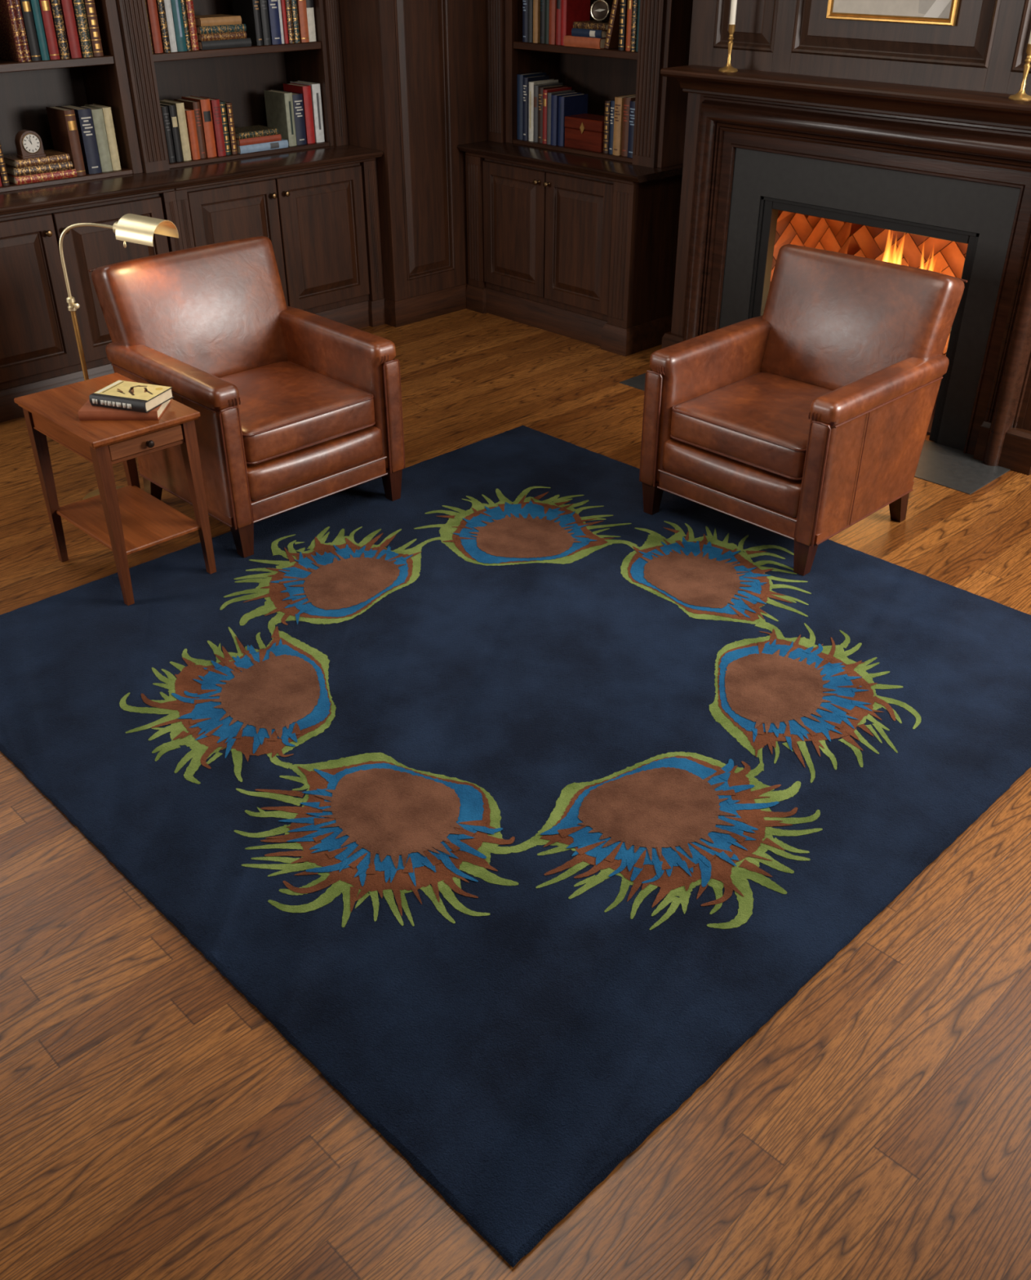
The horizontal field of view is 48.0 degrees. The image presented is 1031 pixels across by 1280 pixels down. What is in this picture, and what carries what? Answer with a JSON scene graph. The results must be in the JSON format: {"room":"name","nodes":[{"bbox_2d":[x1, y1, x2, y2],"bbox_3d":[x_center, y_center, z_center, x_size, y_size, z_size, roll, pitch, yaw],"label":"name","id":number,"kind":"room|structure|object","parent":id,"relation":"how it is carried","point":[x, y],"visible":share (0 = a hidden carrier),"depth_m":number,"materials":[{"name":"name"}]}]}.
{"room":"home library","nodes":[
{"label":"home library","id":0,"kind":"room"},
{"bbox_2d":[0,308,1030,1279],"bbox_3d":[-0.474,0.662,2.654,8.450,0.060,8.400,-27,41,-37],"label":"floor","id":1,"kind":"structure","parent":0,"point":[156,1124],"depth_m":2.27,"materials":[{"name":"brown wood"}]},
{"bbox_2d":[0,188,183,422],"bbox_3d":[-2.233,-1.613,5.439,1.250,0.882,0.607,-27,41,-37],"label":"base cabinet","id":2,"kind":"object","parent":1,"relation":"on","point":[39,350],"visible":0.61,"depth_m":5.24,"materials":[{"name":"brown wood"}]},
{"bbox_2d":[0,144,383,215],"bbox_3d":[-1.806,-2.216,5.542,2.468,0.032,0.666,-27,41,-37],"label":"countertop","id":3,"kind":"structure","parent":2,"relation":"on","point":[86,191],"depth_m":5.44,"materials":[{"name":"brown wood"}]},
{"bbox_2d":[0,0,142,192],"bbox_3d":[-2.346,-2.788,4.835,1.235,1.684,0.360,-27,41,-37],"label":"bookcase","id":4,"kind":"object","parent":3,"relation":"on","point":[27,88],"visible":0.53,"depth_m":5.38,"materials":[{"name":"brown wood"}]},
{"bbox_2d":[0,0,25,62],"bbox_3d":[-2.197,-2.651,4.998,0.027,0.270,0.189,-27,41,-37],"label":"book","id":5,"kind":"object","parent":4,"relation":"on","point":[11,44],"visible":1,"depth_m":4.98,"materials":[{"name":"leather"}]},
{"bbox_2d":[13,0,31,61],"bbox_3d":[-2.175,-2.662,5.013,0.026,0.275,0.176,-27,41,-37],"label":"book","id":6,"kind":"object","parent":4,"relation":"on","point":[16,2],"visible":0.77,"depth_m":4.97,"materials":[{"name":"paper"}]},
{"bbox_2d":[19,0,40,61],"bbox_3d":[-2.152,-2.675,5.038,0.041,0.270,0.196,-27,41,-37],"label":"book","id":7,"kind":"object","parent":4,"relation":"on","point":[25,6],"visible":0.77,"depth_m":4.99,"materials":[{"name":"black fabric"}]},
{"bbox_2d":[29,0,49,60],"bbox_3d":[-2.118,-2.692,5.056,0.034,0.280,0.186,-27,41,-37],"label":"book","id":8,"kind":"object","parent":4,"relation":"on","point":[35,7],"visible":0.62,"depth_m":5.01,"materials":[{"name":"teal fabric"}]},
{"bbox_2d":[7,168,76,185],"bbox_3d":[-2.185,-2.129,5.299,0.285,0.033,0.191,-27,41,-37],"label":"book","id":9,"kind":"object","parent":4,"relation":"on","point":[23,180],"visible":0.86,"depth_m":5.23,"materials":[{"name":"leather"}]},
{"bbox_2d":[4,161,72,176],"bbox_3d":[-2.187,-2.158,5.280,0.268,0.033,0.186,-27,41,-37],"label":"book","id":10,"kind":"object","parent":9,"relation":"on","point":[39,169],"visible":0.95,"depth_m":5.21,"materials":[{"name":"leather"}]},
{"bbox_2d":[3,149,70,168],"bbox_3d":[-2.185,-2.188,5.267,0.250,0.031,0.181,-27,41,-37],"label":"book","id":11,"kind":"object","parent":10,"relation":"on","point":[51,156],"visible":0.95,"depth_m":5.21,"materials":[{"name":"paper"}]},
{"bbox_2d":[14,129,45,159],"bbox_3d":[-2.172,-2.215,5.173,0.108,0.112,0.062,-27,41,-37],"label":"mantel clock","id":12,"kind":"object","parent":11,"relation":"on","point":[28,144],"visible":1,"depth_m":5.15,"materials":[{"name":"brown wood"}]},
{"bbox_2d":[38,0,59,59],"bbox_3d":[-2.082,-2.701,5.080,0.044,0.270,0.172,-27,41,-37],"label":"book","id":13,"kind":"object","parent":4,"relation":"on","point":[45,7],"visible":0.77,"depth_m":5.04,"materials":[{"name":"red fabric"}]},
{"bbox_2d":[48,0,70,58],"bbox_3d":[-2.052,-2.723,5.110,0.040,0.275,0.189,-27,41,-37],"label":"book","id":14,"kind":"object","parent":4,"relation":"on","point":[55,8],"visible":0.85,"depth_m":5.06,"materials":[{"name":"paper"}]},
{"bbox_2d":[45,106,85,176],"bbox_3d":[-2.072,-2.301,5.346,0.048,0.277,0.187,-27,41,-37],"label":"book","id":15,"kind":"object","parent":4,"relation":"on","point":[62,121],"visible":0.91,"depth_m":5.30,"materials":[{"name":"brown fabric"}]},
{"bbox_2d":[59,0,81,57],"bbox_3d":[-2.018,-2.742,5.146,0.047,0.270,0.195,-27,41,-37],"label":"book","id":16,"kind":"object","parent":4,"relation":"on","point":[66,6],"visible":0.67,"depth_m":5.10,"materials":[{"name":"red fabric"}]},
{"bbox_2d":[57,104,102,173],"bbox_3d":[-2.026,-2.331,5.396,0.063,0.274,0.200,-27,41,-37],"label":"book","id":17,"kind":"object","parent":4,"relation":"on","point":[84,121],"visible":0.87,"depth_m":5.33,"materials":[{"name":"blue fabric"}]},
{"bbox_2d":[71,0,93,57],"bbox_3d":[-1.972,-2.760,5.170,0.047,0.275,0.179,-27,41,-37],"label":"book","id":18,"kind":"object","parent":4,"relation":"on","point":[78,6],"visible":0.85,"depth_m":5.13,"materials":[{"name":"leather"}]},
{"bbox_2d":[83,0,103,56],"bbox_3d":[-1.946,-2.785,5.216,0.045,0.270,0.202,-27,41,-37],"label":"book","id":19,"kind":"object","parent":4,"relation":"on","point":[90,7],"visible":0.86,"depth_m":5.17,"materials":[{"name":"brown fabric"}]},
{"bbox_2d":[80,105,112,172],"bbox_3d":[-1.977,-2.349,5.432,0.053,0.268,0.176,-27,41,-37],"label":"book","id":20,"kind":"object","parent":4,"relation":"on","point":[96,113],"visible":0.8,"depth_m":5.38,"materials":[{"name":"green fabric"}]},
{"bbox_2d":[84,103,120,170],"bbox_3d":[-1.942,-2.369,5.461,0.041,0.271,0.175,-27,41,-37],"label":"book","id":21,"kind":"object","parent":4,"relation":"on","point":[107,113],"visible":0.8,"depth_m":5.41,"materials":[{"name":"beige fabric"}]},
{"bbox_2d":[115,0,348,173],"bbox_3d":[-1.464,-3.235,5.558,1.211,1.684,0.382,-27,41,-37],"label":"bookcase","id":22,"kind":"object","parent":3,"relation":"on","point":[240,77],"visible":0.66,"depth_m":5.90,"materials":[{"name":"brown wood"}]},
{"bbox_2d":[145,0,163,53],"bbox_3d":[-1.723,-2.887,5.391,0.043,0.270,0.181,-27,41,-37],"label":"book","id":23,"kind":"object","parent":22,"relation":"on","point":[151,6],"visible":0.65,"depth_m":5.35,"materials":[{"name":"orange fabric"}]},
{"bbox_2d":[155,0,170,53],"bbox_3d":[-1.688,-2.902,5.410,0.030,0.275,0.176,-27,41,-37],"label":"book","id":24,"kind":"object","parent":22,"relation":"on","point":[160,5],"visible":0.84,"depth_m":5.37,"materials":[{"name":"paper"}]},
{"bbox_2d":[160,105,175,163],"bbox_3d":[-1.734,-2.471,5.645,0.033,0.250,0.188,-27,41,-37],"label":"book","id":25,"kind":"object","parent":22,"relation":"on","point":[165,112],"visible":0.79,"depth_m":5.59,"materials":[{"name":"black fabric"}]},
{"bbox_2d":[163,0,177,52],"bbox_3d":[-1.671,-2.918,5.440,0.033,0.270,0.196,-27,41,-37],"label":"book","id":26,"kind":"object","parent":22,"relation":"on","point":[167,6],"visible":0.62,"depth_m":5.39,"materials":[{"name":"white fabric"}]},
{"bbox_2d":[160,102,182,161],"bbox_3d":[-1.702,-2.483,5.663,0.034,0.252,0.178,-27,41,-37],"label":"book","id":27,"kind":"object","parent":22,"relation":"on","point":[171,108],"visible":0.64,"depth_m":5.61,"materials":[{"name":"black fabric"}]},
{"bbox_2d":[159,99,191,160],"bbox_3d":[-1.675,-2.503,5.691,0.042,0.258,0.188,-27,41,-37],"label":"book","id":28,"kind":"object","parent":22,"relation":"on","point":[180,108],"visible":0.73,"depth_m":5.63,"materials":[{"name":"beige fabric"}]},
{"bbox_2d":[170,0,186,51],"bbox_3d":[-1.638,-2.935,5.463,0.048,0.275,0.195,-27,41,-37],"label":"book","id":29,"kind":"object","parent":22,"relation":"on","point":[176,10],"visible":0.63,"depth_m":5.42,"materials":[{"name":"teal fabric"}]},
{"bbox_2d":[173,98,206,158],"bbox_3d":[-1.611,-2.535,5.745,0.036,0.255,0.182,-27,41,-37],"label":"book","id":30,"kind":"object","parent":22,"relation":"on","point":[189,104],"visible":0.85,"depth_m":5.68,"materials":[{"name":"brown fabric"}]},
{"bbox_2d":[184,0,199,50],"bbox_3d":[-1.589,-2.963,5.513,0.037,0.270,0.194,-27,41,-37],"label":"book","id":31,"kind":"object","parent":22,"relation":"on","point":[188,3],"visible":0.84,"depth_m":5.47,"materials":[{"name":"leather"}]},
{"bbox_2d":[184,108,199,159],"bbox_3d":[-1.633,-2.502,5.722,0.041,0.222,0.176,-27,41,-37],"label":"book","id":32,"kind":"object","parent":22,"relation":"on","point":[189,113],"visible":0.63,"depth_m":5.67,"materials":[{"name":"orange fabric"}]},
{"bbox_2d":[181,95,217,157],"bbox_3d":[-1.573,-2.555,5.770,0.052,0.263,0.182,-27,41,-37],"label":"book","id":33,"kind":"object","parent":22,"relation":"on","point":[205,105],"visible":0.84,"depth_m":5.71,"materials":[{"name":"orange fabric"}]},
{"bbox_2d":[200,96,226,156],"bbox_3d":[-1.530,-2.570,5.800,0.044,0.257,0.181,-27,41,-37],"label":"book","id":34,"kind":"object","parent":22,"relation":"on","point":[215,103],"visible":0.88,"depth_m":5.74,"materials":[{"name":"red fabric"}]},
{"bbox_2d":[197,38,251,49],"bbox_3d":[-1.458,-2.913,5.655,0.275,0.036,0.186,-27,41,-37],"label":"book","id":35,"kind":"object","parent":22,"relation":"on","point":[242,42],"visible":0.73,"depth_m":5.59,"materials":[{"name":"grey fabric"}]},
{"bbox_2d":[197,31,246,41],"bbox_3d":[-1.464,-2.940,5.634,0.250,0.030,0.181,-27,41,-37],"label":"book","id":36,"kind":"object","parent":35,"relation":"on","point":[234,35],"visible":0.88,"depth_m":5.57,"materials":[{"name":"leather"}]},
{"bbox_2d":[195,23,246,34],"bbox_3d":[-1.464,-2.966,5.617,0.255,0.031,0.181,-27,41,-37],"label":"book","id":37,"kind":"object","parent":36,"relation":"on","point":[232,28],"visible":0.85,"depth_m":5.56,"materials":[{"name":"paper"}]},
{"bbox_2d":[195,14,241,26],"bbox_3d":[-1.468,-2.993,5.598,0.225,0.035,0.176,-27,41,-37],"label":"book","id":38,"kind":"object","parent":37,"relation":"on","point":[210,20],"visible":0.84,"depth_m":5.55,"materials":[{"name":"beige fabric"}]},
{"bbox_2d":[219,101,231,155],"bbox_3d":[-1.504,-2.582,5.831,0.031,0.243,0.173,-27,41,-37],"label":"book","id":39,"kind":"object","parent":22,"relation":"on","point":[222,104],"visible":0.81,"depth_m":5.78,"materials":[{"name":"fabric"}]},
{"bbox_2d":[225,102,237,154],"bbox_3d":[-1.483,-2.593,5.858,0.029,0.235,0.194,-27,41,-37],"label":"book","id":40,"kind":"object","parent":22,"relation":"on","point":[228,105],"visible":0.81,"depth_m":5.80,"materials":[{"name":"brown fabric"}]},
{"bbox_2d":[231,0,263,45],"bbox_3d":[-1.327,-3.094,5.730,0.036,0.265,0.189,-27,41,-37],"label":"book","id":41,"kind":"object","parent":22,"relation":"on","point":[248,11],"visible":0.85,"depth_m":5.71,"materials":[{"name":"black fabric"}]},
{"bbox_2d":[236,138,288,154],"bbox_3d":[-1.349,-2.560,5.992,0.290,0.036,0.187,-27,41,-37],"label":"book","id":42,"kind":"object","parent":22,"relation":"on","point":[282,144],"visible":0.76,"depth_m":5.93,"materials":[{"name":"fabric"}]},
{"bbox_2d":[235,133,281,146],"bbox_3d":[-1.362,-2.583,5.966,0.250,0.030,0.180,-27,41,-37],"label":"book","id":43,"kind":"object","parent":42,"relation":"on","point":[277,137],"visible":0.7,"depth_m":5.91,"materials":[{"name":"orange fabric"}]},
{"bbox_2d":[234,124,278,139],"bbox_3d":[-1.366,-2.607,5.949,0.232,0.028,0.175,-27,41,-37],"label":"book","id":44,"kind":"object","parent":43,"relation":"on","point":[246,132],"visible":0.94,"depth_m":5.91,"materials":[{"name":"paper"}]},
{"bbox_2d":[258,0,271,44],"bbox_3d":[-1.290,-3.105,5.749,0.040,0.265,0.176,-27,41,-37],"label":"book","id":45,"kind":"object","parent":22,"relation":"on","point":[263,3],"visible":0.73,"depth_m":5.71,"materials":[{"name":"grey fabric"}]},
{"bbox_2d":[266,0,281,44],"bbox_3d":[-1.257,-3.129,5.784,0.056,0.268,0.197,-27,41,-37],"label":"book","id":46,"kind":"object","parent":22,"relation":"on","point":[273,5],"visible":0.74,"depth_m":5.74,"materials":[{"name":"blue fabric"}]},
{"bbox_2d":[263,89,296,146],"bbox_3d":[-1.229,-2.732,6.067,0.047,0.252,0.192,-27,41,-37],"label":"book","id":47,"kind":"object","parent":22,"relation":"on","point":[278,104],"visible":0.86,"depth_m":6.03,"materials":[{"name":"green fabric"}]},
{"bbox_2d":[280,90,306,145],"bbox_3d":[-1.192,-2.752,6.109,0.062,0.241,0.199,-27,41,-37],"label":"book","id":48,"kind":"object","parent":22,"relation":"on","point":[297,99],"visible":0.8,"depth_m":6.05,"materials":[{"name":"blue fabric"}]},
{"bbox_2d":[283,83,315,143],"bbox_3d":[-1.143,-2.787,6.133,0.049,0.275,0.183,-27,41,-37],"label":"book","id":49,"kind":"object","parent":22,"relation":"on","point":[305,90],"visible":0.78,"depth_m":6.07,"materials":[{"name":"fabric"}]},
{"bbox_2d":[296,0,309,42],"bbox_3d":[-1.125,-3.186,5.879,0.047,0.266,0.173,-27,41,-37],"label":"book","id":50,"kind":"object","parent":22,"relation":"on","point":[301,4],"visible":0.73,"depth_m":5.84,"materials":[{"name":"fabric"}]},
{"bbox_2d":[289,80,324,142],"bbox_3d":[-1.106,-2.811,6.166,0.052,0.281,0.201,-27,41,-37],"label":"book","id":51,"kind":"object","parent":22,"relation":"on","point":[315,87],"visible":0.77,"depth_m":6.10,"materials":[{"name":"white paper"}]},
{"bbox_2d":[306,0,315,41],"bbox_3d":[-1.103,-3.212,5.923,0.047,0.262,0.193,-27,41,-37],"label":"book","id":52,"kind":"object","parent":22,"relation":"on","point":[309,3],"visible":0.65,"depth_m":5.88,"materials":[{"name":"white paper"}]},
{"bbox_2d":[13,373,216,605],"bbox_3d":[-1.330,-0.507,3.918,0.372,0.600,0.544,-27,41,-37],"label":"side table","id":53,"kind":"object","parent":1,"relation":"on","point":[127,520],"visible":0.8,"depth_m":3.81,"materials":[{"name":"brown wood"}]},
{"bbox_2d":[78,399,171,420],"bbox_3d":[-1.247,-0.747,3.706,0.246,0.030,0.177,0,32,-1],"label":"book","id":54,"kind":"object","parent":53,"relation":"on","point":[87,412],"visible":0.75,"depth_m":3.63,"materials":[{"name":"brown leather"}]},
{"bbox_2d":[88,380,173,413],"bbox_3d":[-1.222,-0.775,3.688,0.205,0.035,0.157,11,33,17],"label":"book","id":55,"kind":"object","parent":54,"relation":"on","point":[120,394],"visible":1,"depth_m":3.65,"materials":[{"name":"beige paper"}]},
{"bbox_2d":[93,380,171,400],"bbox_3d":[-1.218,-0.795,3.688,0.201,0.001,0.130,11,33,17],"label":"cover","id":56,"kind":"object","parent":55,"relation":"on","point":[122,390],"depth_m":3.68,"materials":[{"name":"beige paper"}]},
{"bbox_2d":[55,484,199,555],"bbox_3d":[-1.330,-0.416,3.974,0.304,0.014,0.474,-27,41,-37],"label":"shelf","id":57,"kind":"object","parent":53,"relation":"attached to","point":[147,522],"depth_m":3.95,"materials":[{"name":"brown wood"}]},
{"bbox_2d":[58,213,178,500],"bbox_3d":[-1.440,-0.995,4.249,0.526,1.082,0.210,7,32,11],"label":"floor lamp","id":58,"kind":"object","parent":1,"relation":"on","point":[131,228],"visible":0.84,"depth_m":4.00,"materials":[{"name":"gold metal"}]},
{"bbox_2d":[88,235,405,557],"bbox_3d":[-0.993,-0.947,4.337,0.779,0.906,0.861,-27,41,-37],"label":"armchair","id":59,"kind":"object","parent":1,"relation":"on","point":[297,407],"visible":0.93,"depth_m":4.23,"materials":[{"name":"brown leather"}]},
{"bbox_2d":[219,360,374,462],"bbox_3d":[-0.914,-0.857,4.297,0.568,0.157,0.587,-27,41,-37],"label":"seat cushion","id":60,"kind":"object","parent":59,"relation":"on","point":[290,411],"depth_m":4.20,"materials":[{"name":"leather"}]},
{"bbox_2d":[174,158,385,328],"bbox_3d":[-1.359,-2.064,6.168,1.196,0.882,0.607,-27,41,-37],"label":"base cabinet","id":61,"kind":"object","parent":1,"relation":"on","point":[322,224],"visible":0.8,"depth_m":6.05,"materials":[{"name":"brown wood"}]},
{"bbox_2d":[338,0,488,301],"bbox_3d":[-0.529,-3.288,6.373,1.130,2.750,0.762,-27,41,-37],"label":"wall paneling","id":62,"kind":"structure","parent":1,"relation":"on","point":[415,71],"depth_m":6.16,"materials":[{"name":"brown wood"}]},
{"bbox_2d":[384,283,467,327],"bbox_3d":[-0.504,-1.935,6.667,0.560,0.138,0.095,-27,41,-37],"label":"baseboard","id":63,"kind":"structure","parent":1,"relation":"on","point":[401,313],"depth_m":6.60,"materials":[{"name":"brown wood"}]},
{"bbox_2d":[0,425,1030,1267],"bbox_3d":[0.014,0.044,3.576,2.711,0.022,2.711,-27,41,-37],"label":"area rug","id":64,"kind":"object","parent":1,"relation":"on","point":[517,797],"visible":0.98,"depth_m":3.08,"materials":[{"name":"blue carpet"}]},
{"bbox_2d":[465,151,682,356],"bbox_3d":[0.358,-2.195,6.399,0.617,0.862,1.238,-27,41,-37],"label":"base cabinet","id":65,"kind":"object","parent":1,"relation":"on","point":[588,258],"visible":0.94,"depth_m":6.13,"materials":[{"name":"brown wood"}]},
{"bbox_2d":[457,140,683,182],"bbox_3d":[0.360,-2.572,6.156,0.637,0.032,1.293,-27,41,-37],"label":"countertop","id":66,"kind":"structure","parent":65,"relation":"on","point":[624,171],"depth_m":5.95,"materials":[{"name":"brown wood"}]},
{"bbox_2d":[486,0,693,168],"bbox_3d":[0.419,-3.363,5.785,0.402,1.704,1.233,-27,41,-37],"label":"bookcase","id":67,"kind":"object","parent":66,"relation":"on","point":[604,75],"visible":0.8,"depth_m":6.04,"materials":[{"name":"brown wood"}]},
{"bbox_2d":[516,71,546,139],"bbox_3d":[0.086,-2.930,6.359,0.187,0.322,0.044,-27,41,-37],"label":"book","id":68,"kind":"object","parent":67,"relation":"on","point":[519,77],"visible":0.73,"depth_m":6.29,"materials":[{"name":"fabric"}]},
{"bbox_2d":[523,75,549,141],"bbox_3d":[0.110,-2.903,6.325,0.172,0.312,0.034,-27,41,-37],"label":"book","id":69,"kind":"object","parent":67,"relation":"on","point":[526,80],"visible":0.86,"depth_m":6.26,"materials":[{"name":"blue fabric"}]},
{"bbox_2d":[533,0,540,43],"bbox_3d":[0.170,-3.264,6.051,0.197,0.250,0.034,-27,41,-37],"label":"book","id":70,"kind":"object","parent":67,"relation":"on","point":[536,3],"visible":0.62,"depth_m":6.00,"materials":[{"name":"beige fabric"}]},
{"bbox_2d":[528,79,558,141],"bbox_3d":[0.150,-2.887,6.318,0.197,0.292,0.036,-27,41,-37],"label":"book","id":71,"kind":"object","parent":67,"relation":"on","point":[531,84],"visible":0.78,"depth_m":6.25,"materials":[{"name":"beige fabric"}]},
{"bbox_2d":[533,82,562,142],"bbox_3d":[0.175,-2.867,6.298,0.197,0.280,0.032,-27,41,-37],"label":"book","id":72,"kind":"object","parent":67,"relation":"on","point":[535,86],"visible":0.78,"depth_m":6.23,"materials":[{"name":"grey fabric"}]},
{"bbox_2d":[537,84,566,142],"bbox_3d":[0.196,-2.847,6.272,0.184,0.272,0.035,-27,41,-37],"label":"book","id":73,"kind":"object","parent":67,"relation":"on","point":[540,89],"visible":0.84,"depth_m":6.22,"materials":[{"name":"fabric"}]},
{"bbox_2d":[548,0,556,44],"bbox_3d":[0.253,-3.222,5.973,0.196,0.260,0.042,-27,41,-37],"label":"book","id":74,"kind":"object","parent":67,"relation":"on","point":[553,3],"visible":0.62,"depth_m":5.93,"materials":[{"name":"orange fabric"}]},
{"bbox_2d":[542,86,571,143],"bbox_3d":[0.223,-2.832,6.256,0.196,0.264,0.029,-27,41,-37],"label":"book","id":75,"kind":"object","parent":67,"relation":"on","point":[546,91],"visible":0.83,"depth_m":6.19,"materials":[{"name":"red fabric"}]},
{"bbox_2d":[550,92,581,145],"bbox_3d":[0.268,-2.796,6.216,0.194,0.244,0.041,-27,41,-37],"label":"book","id":76,"kind":"object","parent":67,"relation":"on","point":[554,98],"visible":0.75,"depth_m":6.16,"materials":[{"name":"blue fabric"}]},
{"bbox_2d":[558,93,587,146],"bbox_3d":[0.305,-2.781,6.197,0.192,0.240,0.039,-27,41,-37],"label":"book","id":77,"kind":"object","parent":67,"relation":"on","point":[577,104],"visible":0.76,"depth_m":6.14,"materials":[{"name":"blue fabric"}]},
{"bbox_2d":[560,0,590,45],"bbox_3d":[0.306,-3.191,5.921,0.183,0.262,0.035,-27,41,-37],"label":"book","id":78,"kind":"object","parent":67,"relation":"on","point":[572,11],"visible":0.74,"depth_m":5.89,"materials":[{"name":"fabric"}]},
{"bbox_2d":[564,113,604,152],"bbox_3d":[0.406,-2.670,6.102,0.168,0.150,0.266,-27,41,-37],"label":"wooden box","id":79,"kind":"object","parent":67,"relation":"on","point":[584,131],"visible":0.79,"depth_m":6.05,"materials":[{"name":"brown wood"}]},
{"bbox_2d":[563,35,606,48],"bbox_3d":[0.396,-3.033,5.870,0.186,0.047,0.245,-27,41,-37],"label":"book","id":80,"kind":"object","parent":67,"relation":"on","point":[569,40],"visible":0.72,"depth_m":5.80,"materials":[{"name":"fabric"}]},
{"bbox_2d":[571,28,607,38],"bbox_3d":[0.416,-3.059,5.834,0.181,0.035,0.200,-27,41,-37],"label":"book","id":81,"kind":"object","parent":80,"relation":"on","point":[575,32],"visible":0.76,"depth_m":5.77,"materials":[{"name":"fabric"}]},
{"bbox_2d":[573,20,608,30],"bbox_3d":[0.427,-3.083,5.812,0.175,0.028,0.215,-27,41,-37],"label":"book","id":82,"kind":"object","parent":81,"relation":"on","point":[589,24],"visible":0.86,"depth_m":5.76,"materials":[{"name":"leather"}]},
{"bbox_2d":[591,0,610,22],"bbox_3d":[0.422,-3.121,5.751,0.098,0.101,0.057,18,36,26],"label":"compass","id":83,"kind":"object","parent":82,"relation":"on","point":[600,9],"visible":1,"depth_m":5.74,"materials":[{"name":"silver metal"}]},
{"bbox_2d":[603,99,614,153],"bbox_3d":[0.523,-2.657,5.989,0.172,0.246,0.032,-27,41,-37],"label":"book","id":84,"kind":"object","parent":67,"relation":"on","point":[607,104],"visible":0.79,"depth_m":5.94,"materials":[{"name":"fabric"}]},
{"bbox_2d":[604,0,620,48],"bbox_3d":[0.529,-3.059,5.722,0.176,0.245,0.086,-27,41,-37],"label":"book","id":85,"kind":"object","parent":67,"relation":"on","point":[611,42],"visible":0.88,"depth_m":5.70,"materials":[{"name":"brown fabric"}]},
{"bbox_2d":[617,0,627,50],"bbox_3d":[0.576,-3.040,5.684,0.173,0.255,0.034,-27,41,-37],"label":"book","id":86,"kind":"object","parent":67,"relation":"on","point":[624,3],"visible":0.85,"depth_m":5.64,"materials":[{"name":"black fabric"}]},
{"bbox_2d":[613,94,635,155],"bbox_3d":[0.580,-2.640,5.939,0.189,0.270,0.047,-27,41,-37],"label":"book","id":87,"kind":"object","parent":67,"relation":"on","point":[619,101],"visible":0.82,"depth_m":5.88,"materials":[{"name":"beige fabric"}]},
{"bbox_2d":[621,95,635,156],"bbox_3d":[0.619,-2.624,5.910,0.184,0.273,0.046,-27,41,-37],"label":"book","id":88,"kind":"object","parent":67,"relation":"on","point":[627,100],"visible":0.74,"depth_m":5.85,"materials":[{"name":"brown fabric"}]},
{"bbox_2d":[627,100,635,158],"bbox_3d":[0.654,-2.598,5.880,0.199,0.260,0.052,-27,41,-37],"label":"book","id":89,"kind":"object","parent":67,"relation":"on","point":[632,106],"visible":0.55,"depth_m":5.82,"materials":[{"name":"blue fabric"}]},
{"bbox_2d":[630,0,638,51],"bbox_3d":[0.635,-3.018,5.648,0.193,0.255,0.028,-27,41,-37],"label":"book","id":90,"kind":"object","parent":67,"relation":"on","point":[635,2],"visible":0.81,"depth_m":5.60,"materials":[{"name":"leather"}]},
{"bbox_2d":[639,244,967,575],"bbox_3d":[1.034,-0.876,4.223,0.861,0.906,0.779,-27,41,-37],"label":"armchair","id":91,"kind":"object","parent":1,"relation":"on","point":[802,420],"visible":1,"depth_m":4.10,"materials":[{"name":"leather"}]},
{"bbox_2d":[671,372,833,477],"bbox_3d":[0.953,-0.787,4.185,0.587,0.157,0.568,-27,41,-37],"label":"seat cushion","id":92,"kind":"object","parent":91,"relation":"on","point":[744,424],"depth_m":4.09,"materials":[{"name":"leather"}]},
{"bbox_2d":[619,373,1010,494],"bbox_3d":[1.299,-0.993,5.281,0.394,0.013,1.846,-27,41,-37],"label":"hearth slab","id":93,"kind":"object","parent":1,"relation":"on","point":[940,464],"visible":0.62,"depth_m":4.82,"materials":[{"name":"stone"}]},
{"bbox_2d":[660,64,1030,475],"bbox_3d":[1.603,-1.725,5.135,0.932,1.392,2.034,-27,41,-37],"label":"fireplace","id":94,"kind":"object","parent":1,"relation":"on","point":[938,180],"visible":0.7,"depth_m":4.84,"materials":[{"name":"brown wood"}]},
{"bbox_2d":[718,24,737,72],"bbox_3d":[0.908,-2.503,4.901,0.082,0.177,0.082,-27,41,-37],"label":"candlestick","id":95,"kind":"object","parent":94,"relation":"on","point":[728,68],"visible":1,"depth_m":4.91,"materials":[{"name":"gold metal"}]},
{"bbox_2d":[660,64,1030,114],"bbox_3d":[1.364,-2.170,4.563,0.237,0.034,1.850,-27,41,-37],"label":"mantel shelf","id":96,"kind":"object","parent":94,"relation":"attached to","point":[1000,102],"depth_m":4.52,"materials":[{"name":"brown wood"}]},
{"bbox_2d":[688,0,1030,96],"bbox_3d":[1.698,-2.847,4.423,0.598,1.450,2.040,-27,41,-37],"label":"wall paneling","id":97,"kind":"structure","parent":94,"relation":"on","point":[985,49],"depth_m":4.60,"materials":[{"name":"brown wood"}]},
{"bbox_2d":[826,0,959,26],"bbox_3d":[1.445,-2.672,4.326,0.020,0.647,0.550,-27,41,-37],"label":"framed picture","id":98,"kind":"object","parent":97,"relation":"attached to","point":[930,12],"visible":1,"depth_m":4.45},
{"bbox_2d":[1008,43,1030,100],"bbox_3d":[1.813,-2.018,4.116,0.082,0.177,0.082,-27,41,-37],"label":"candlestick","id":99,"kind":"object","parent":94,"relation":"on","point":[1020,95],"visible":1,"depth_m":4.13,"materials":[{"name":"gold metal"}]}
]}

